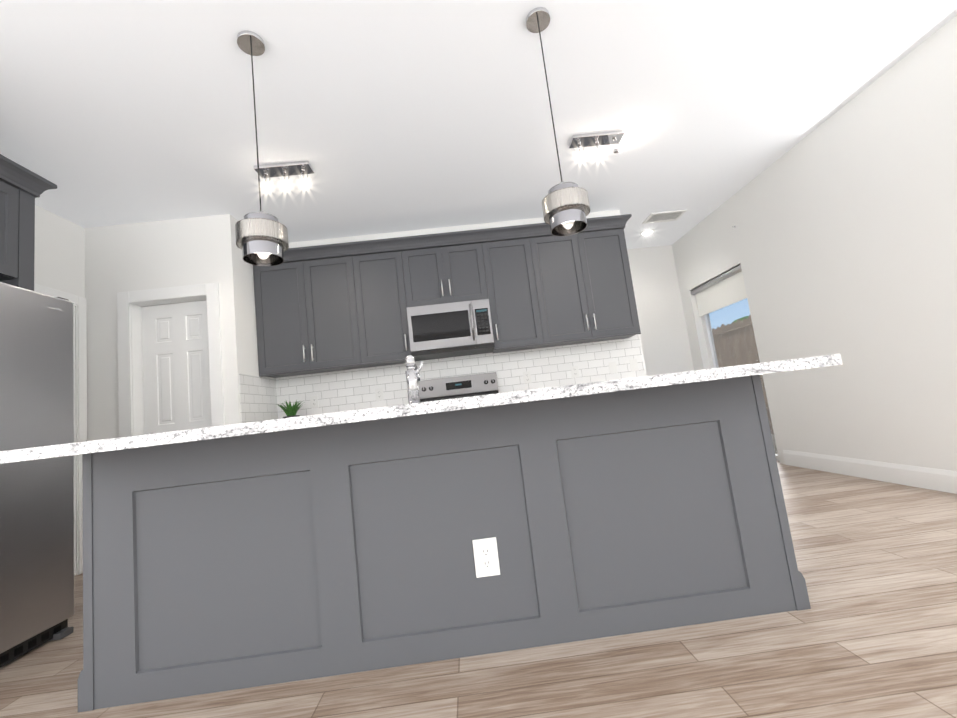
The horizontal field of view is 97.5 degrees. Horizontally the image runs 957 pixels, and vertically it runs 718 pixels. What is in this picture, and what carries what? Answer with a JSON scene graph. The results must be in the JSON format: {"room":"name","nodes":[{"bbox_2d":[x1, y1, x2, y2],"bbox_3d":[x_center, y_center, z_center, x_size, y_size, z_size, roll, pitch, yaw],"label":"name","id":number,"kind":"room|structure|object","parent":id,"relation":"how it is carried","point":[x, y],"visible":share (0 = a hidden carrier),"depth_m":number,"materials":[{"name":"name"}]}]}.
{"room":"kitchen","nodes":[
{"label":"kitchen","id":0,"kind":"room"},
{"bbox_2d":[34,205,84,575],"bbox_3d":[-3.150,-0.107,0.301,0.150,2.760,6.176,-6,-7,-2],"label":"wall","id":1,"kind":"structure","parent":0,"point":[59,262],"depth_m":3.27,"materials":[{"name":"white paint"}]},
{"bbox_2d":[0,154,56,290],"bbox_3d":[-2.761,0.152,1.859,0.684,2.526,1.111,-6,-7,-2],"label":"upper cabinet","id":2,"kind":"object","parent":1,"relation":"attached to","point":[22,188],"visible":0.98,"depth_m":2.37,"materials":[{"name":"grey wood"}]},
{"bbox_2d":[34,283,86,575],"bbox_3d":[-3.098,0.503,2.853,0.018,2.145,0.955,-6,-7,-2],"label":"door frame","id":3,"kind":"structure","parent":1,"relation":"attached to","point":[79,303],"depth_m":3.29,"materials":[{"name":"white wood"}]},
{"bbox_2d":[73,306,75,574],"bbox_3d":[-3.067,0.540,2.849,0.073,2.048,0.779,-6,-7,-2],"label":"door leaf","id":4,"kind":"structure","parent":1,"relation":"in","point":[74,442],"depth_m":3.21,"materials":[{"name":"white"}]},
{"bbox_2d":[84,214,274,440],"bbox_3d":[-2.661,0.326,4.418,1.355,2.760,2.074,-6,-7,-2],"label":"wall","id":5,"kind":"structure","parent":0,"point":[159,254],"depth_m":3.50,"materials":[{"name":"white paint"}]},
{"bbox_2d":[117,282,224,436],"bbox_3d":[-2.449,0.485,3.427,0.816,2.163,0.175,-6,-7,-2],"label":"door frame","id":6,"kind":"structure","parent":5,"relation":"attached to","point":[130,304],"depth_m":3.43,"materials":[{"name":"white wood"}]},
{"bbox_2d":[141,300,211,434],"bbox_3d":[-2.444,0.535,3.443,0.614,2.055,0.103,-6,-7,-2],"label":"door leaf","id":7,"kind":"structure","parent":5,"relation":"in","point":[176,375],"depth_m":3.52,"materials":[{"name":"white wood"}]},
{"bbox_2d":[275,210,646,378],"bbox_3d":[-0.187,0.086,4.853,3.645,2.760,1.400,-6,-7,-2],"label":"wall","id":8,"kind":"structure","parent":0,"point":[430,231],"depth_m":4.31,"materials":[{"name":"white paint"}]},
{"bbox_2d":[253,242,368,377],"bbox_3d":[-1.584,-0.441,4.004,0.913,1.126,0.320,-6,-7,-2],"label":"upper cabinet","id":9,"kind":"object","parent":8,"relation":"attached to","point":[330,307],"depth_m":3.85,"materials":[{"name":"grey wood"}]},
{"bbox_2d":[353,238,415,366],"bbox_3d":[-0.904,-0.518,4.031,0.457,1.126,0.320,-6,-7,-2],"label":"upper cabinet","id":10,"kind":"object","parent":8,"relation":"attached to","point":[381,312],"depth_m":3.88,"materials":[{"name":"grey wood"}]},
{"bbox_2d":[239,334,645,422],"bbox_3d":[-0.092,0.618,3.750,3.624,1.430,0.663,-6,-7,-2],"label":"backsplash","id":11,"kind":"structure","parent":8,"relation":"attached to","point":[348,390],"depth_m":4.13,"materials":[{"name":"white tile"}]},
{"bbox_2d":[276,400,304,418],"bbox_3d":[-1.678,0.485,3.800,0.235,0.248,0.294,-6,-7,-2],"label":"potted plant","id":12,"kind":"object","parent":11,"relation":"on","point":[290,410],"visible":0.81,"depth_m":3.77,"materials":[{"name":"green plant"}]},
{"bbox_2d":[310,395,318,407],"bbox_3d":[-1.588,0.415,4.057,0.075,0.118,0.008,-6,-7,-2],"label":"outlet","id":13,"kind":"object","parent":11,"relation":"attached to","point":[314,401],"visible":1,"depth_m":4.05,"materials":[{"name":"white plastic"}]},
{"bbox_2d":[375,388,383,400],"bbox_3d":[-0.966,0.345,4.082,0.075,0.118,0.008,-6,-7,-2],"label":"outlet","id":14,"kind":"object","parent":11,"relation":"attached to","point":[379,394],"visible":1,"depth_m":4.08,"materials":[{"name":"white plastic"}]},
{"bbox_2d":[523,371,531,383],"bbox_3d":[0.482,0.181,4.140,0.075,0.118,0.008,-6,-7,-2],"label":"outlet","id":15,"kind":"object","parent":11,"relation":"attached to","point":[527,376],"visible":1,"depth_m":4.14,"materials":[{"name":"white plastic"}]},
{"bbox_2d":[571,366,579,377],"bbox_3d":[0.958,0.128,4.160,0.075,0.118,0.008,-6,-7,-2],"label":"outlet","id":16,"kind":"object","parent":11,"relation":"attached to","point":[575,371],"visible":1,"depth_m":4.16,"materials":[{"name":"white plastic"}]},
{"bbox_2d":[609,361,617,373],"bbox_3d":[1.340,0.084,4.175,0.075,0.118,0.008,-6,-7,-2],"label":"outlet","id":17,"kind":"object","parent":11,"relation":"attached to","point":[613,367],"visible":1,"depth_m":4.17,"materials":[{"name":"white plastic"}]},
{"bbox_2d":[397,230,488,309],"bbox_3d":[-0.326,-0.817,4.083,0.762,0.658,0.320,-6,-7,-2],"label":"upper cabinet","id":18,"kind":"object","parent":8,"relation":"attached to","point":[435,268],"depth_m":3.92,"materials":[{"name":"grey wood"}]},
{"bbox_2d":[406,299,494,360],"bbox_3d":[-0.260,-0.269,3.968,0.756,0.450,0.420,-6,-7,-2],"label":"over-the-range microwave","id":19,"kind":"object","parent":18,"relation":"attached to","point":[447,330],"visible":1,"depth_m":3.80,"materials":[{"name":"silver metal"}]},
{"bbox_2d":[481,226,544,352],"bbox_3d":[0.307,-0.655,4.080,0.456,1.126,0.320,-6,-7,-2],"label":"upper cabinet","id":20,"kind":"object","parent":8,"relation":"attached to","point":[514,300],"depth_m":3.93,"materials":[{"name":"grey wood"}]},
{"bbox_2d":[529,215,640,347],"bbox_3d":[0.987,-0.732,4.108,0.914,1.126,0.320,-6,-7,-2],"label":"upper cabinet","id":21,"kind":"object","parent":8,"relation":"attached to","point":[585,285],"depth_m":3.95,"materials":[{"name":"grey wood"}]},
{"bbox_2d":[0,453,956,717],"bbox_3d":[0.039,1.100,1.410,6.800,0.100,8.500,-6,-7,-2],"label":"floor","id":22,"kind":"structure","parent":0,"point":[872,633],"depth_m":1.40,"materials":[{"name":"brown wood"}]},
{"bbox_2d":[0,282,73,666],"bbox_3d":[-2.576,0.519,1.759,0.905,1.734,0.912,-6,-7,-2],"label":"refrigerator","id":23,"kind":"object","parent":22,"relation":"on","point":[36,496],"visible":1,"depth_m":2.02,"materials":[{"name":"grey metal"}]},
{"bbox_2d":[76,374,810,712],"bbox_3d":[-0.137,0.688,1.939,2.635,0.878,0.779,-6,-7,-2],"label":"kitchen island","id":24,"kind":"object","parent":22,"relation":"on","point":[266,552],"depth_m":1.56,"materials":[{"name":"grey wood"}]},
{"bbox_2d":[0,354,842,463],"bbox_3d":[-0.172,0.183,1.561,2.670,0.036,0.550,-6,-7,-2],"label":"island countertop","id":25,"kind":"structure","parent":24,"relation":"on","point":[410,410],"depth_m":1.29,"materials":[{"name":"white stone"}]},
{"bbox_2d":[405,355,423,401],"bbox_3d":[-0.272,0.092,1.805,0.088,0.224,0.062,-6,-7,-2],"label":"faucet","id":26,"kind":"object","parent":25,"relation":"on","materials":[{"name":"silver metal"}]},
{"bbox_2d":[472,537,500,577],"bbox_3d":[0.029,0.736,1.556,0.089,0.134,0.008,-6,-7,-2],"label":"outlet","id":27,"kind":"object","parent":24,"relation":"attached to","point":[486,551],"depth_m":1.56,"materials":[{"name":"white plastic"}]},
{"bbox_2d":[418,372,498,401],"bbox_3d":[-0.127,0.730,3.694,0.760,1.205,0.697,-6,-7,-2],"label":"range","id":28,"kind":"object","parent":22,"relation":"on","point":[458,387],"visible":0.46,"depth_m":4.02,"materials":[{"name":"silver metal"}]},
{"bbox_2d":[0,0,956,249],"bbox_3d":[-0.293,-1.721,1.745,6.800,0.100,8.500,-6,-7,-2],"label":"ceiling","id":29,"kind":"structure","parent":0,"point":[385,116],"depth_m":2.56,"materials":[{"name":"white paint"}]},
{"bbox_2d":[235,30,288,265],"bbox_3d":[-1.039,-0.996,1.969,0.215,1.105,0.215,-6,-7,-2],"label":"pendant light","id":30,"kind":"object","parent":29,"relation":"hanging from","point":[261,237],"visible":1,"depth_m":1.88,"materials":[{"name":"silver metal"}]},
{"bbox_2d":[253,161,313,189],"bbox_3d":[-1.396,-1.306,3.031,0.385,0.160,0.125,-6,-7,-2],"label":"track light","id":31,"kind":"object","parent":29,"relation":"attached to","point":[288,169],"visible":1,"depth_m":3.02,"materials":[{"name":"silver metal"}]},
{"bbox_2d":[526,7,589,235],"bbox_3d":[0.359,-1.153,2.026,0.215,1.105,0.215,-6,-7,-2],"label":"pendant light","id":32,"kind":"object","parent":29,"relation":"hanging from","point":[566,208],"visible":1,"depth_m":1.93,"materials":[{"name":"silver metal"}]},
{"bbox_2d":[569,130,624,159],"bbox_3d":[0.883,-1.565,3.108,0.385,0.160,0.125,-6,-7,-2],"label":"track light","id":33,"kind":"object","parent":29,"relation":"attached to","point":[597,140],"visible":1,"depth_m":3.10,"materials":[{"name":"silver metal"}]},
{"bbox_2d":[640,229,654,235],"bbox_3d":[2.058,-1.541,5.112,0.170,0.010,0.170,-6,-7,-2],"label":"recessed light","id":34,"kind":"object","parent":29,"relation":"in","point":[647,232],"visible":1,"depth_m":5.10,"materials":[{"name":"white"}]},
{"bbox_2d":[642,209,686,223],"bbox_3d":[2.079,-1.591,4.700,0.400,0.012,0.250,-6,-7,-2],"label":"ceiling vent","id":35,"kind":"object","parent":29,"relation":"in","point":[658,217],"visible":0.98,"depth_m":4.70,"materials":[{"name":"white metal"}]},
{"bbox_2d":[627,245,693,375],"bbox_3d":[2.266,-0.117,5.573,1.330,2.760,0.150,-6,-7,-2],"label":"wall","id":36,"kind":"structure","parent":0,"point":[663,328],"depth_m":5.57,"materials":[{"name":"white paint"}]},
{"bbox_2d":[672,15,956,470],"bbox_3d":[2.961,-0.683,1.504,0.150,2.760,8.100,-6,-7,-2],"label":"wall","id":37,"kind":"structure","parent":0,"point":[841,238],"depth_m":3.10,"materials":[{"name":"white paint"}]},
{"bbox_2d":[691,265,746,316],"bbox_3d":[2.780,-0.767,4.860,0.068,0.356,1.004,-6,-7,-2],"label":"roller blind","id":38,"kind":"object","parent":37,"relation":"attached to","point":[727,288],"visible":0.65,"depth_m":4.82,"materials":[{"name":"white fabric"}]},
{"bbox_2d":[701,301,778,460],"bbox_3d":[2.943,0.062,4.763,0.080,2.060,1.010,-6,-7,-2],"label":"sliding glass door","id":39,"kind":"structure","parent":37,"relation":"in","point":[709,341],"depth_m":5.04,"materials":[{"name":"white"}]},
{"bbox_2d":[783,450,956,493],"bbox_3d":[3.045,0.553,0.816,0.015,0.140,6.530,-6,-7,-2],"label":"baseboard","id":40,"kind":"structure","parent":37,"relation":"attached to","point":[930,478],"depth_m":3.11,"materials":[{"name":"white wood"}]},
{"label":"outside","id":41,"kind":"structure","parent":0,"visible":0},
{"bbox_2d":[772,435,777,452],"bbox_3d":[5.173,1.047,6.038,4.220,0.099,12.000,-6,-7,-2],"label":"ground","id":42,"kind":"structure","parent":41,"point":[774,442],"depth_m":5.36,"materials":[{"name":"grey"}]},
{"bbox_2d":[712,315,773,434],"bbox_3d":[4.189,0.326,7.165,0.058,1.814,8.114,-6,-7,-2],"label":"fence","id":43,"kind":"object","parent":42,"relation":"on","point":[728,339],"depth_m":6.70,"materials":[{"name":"brown wood"}]}
]}

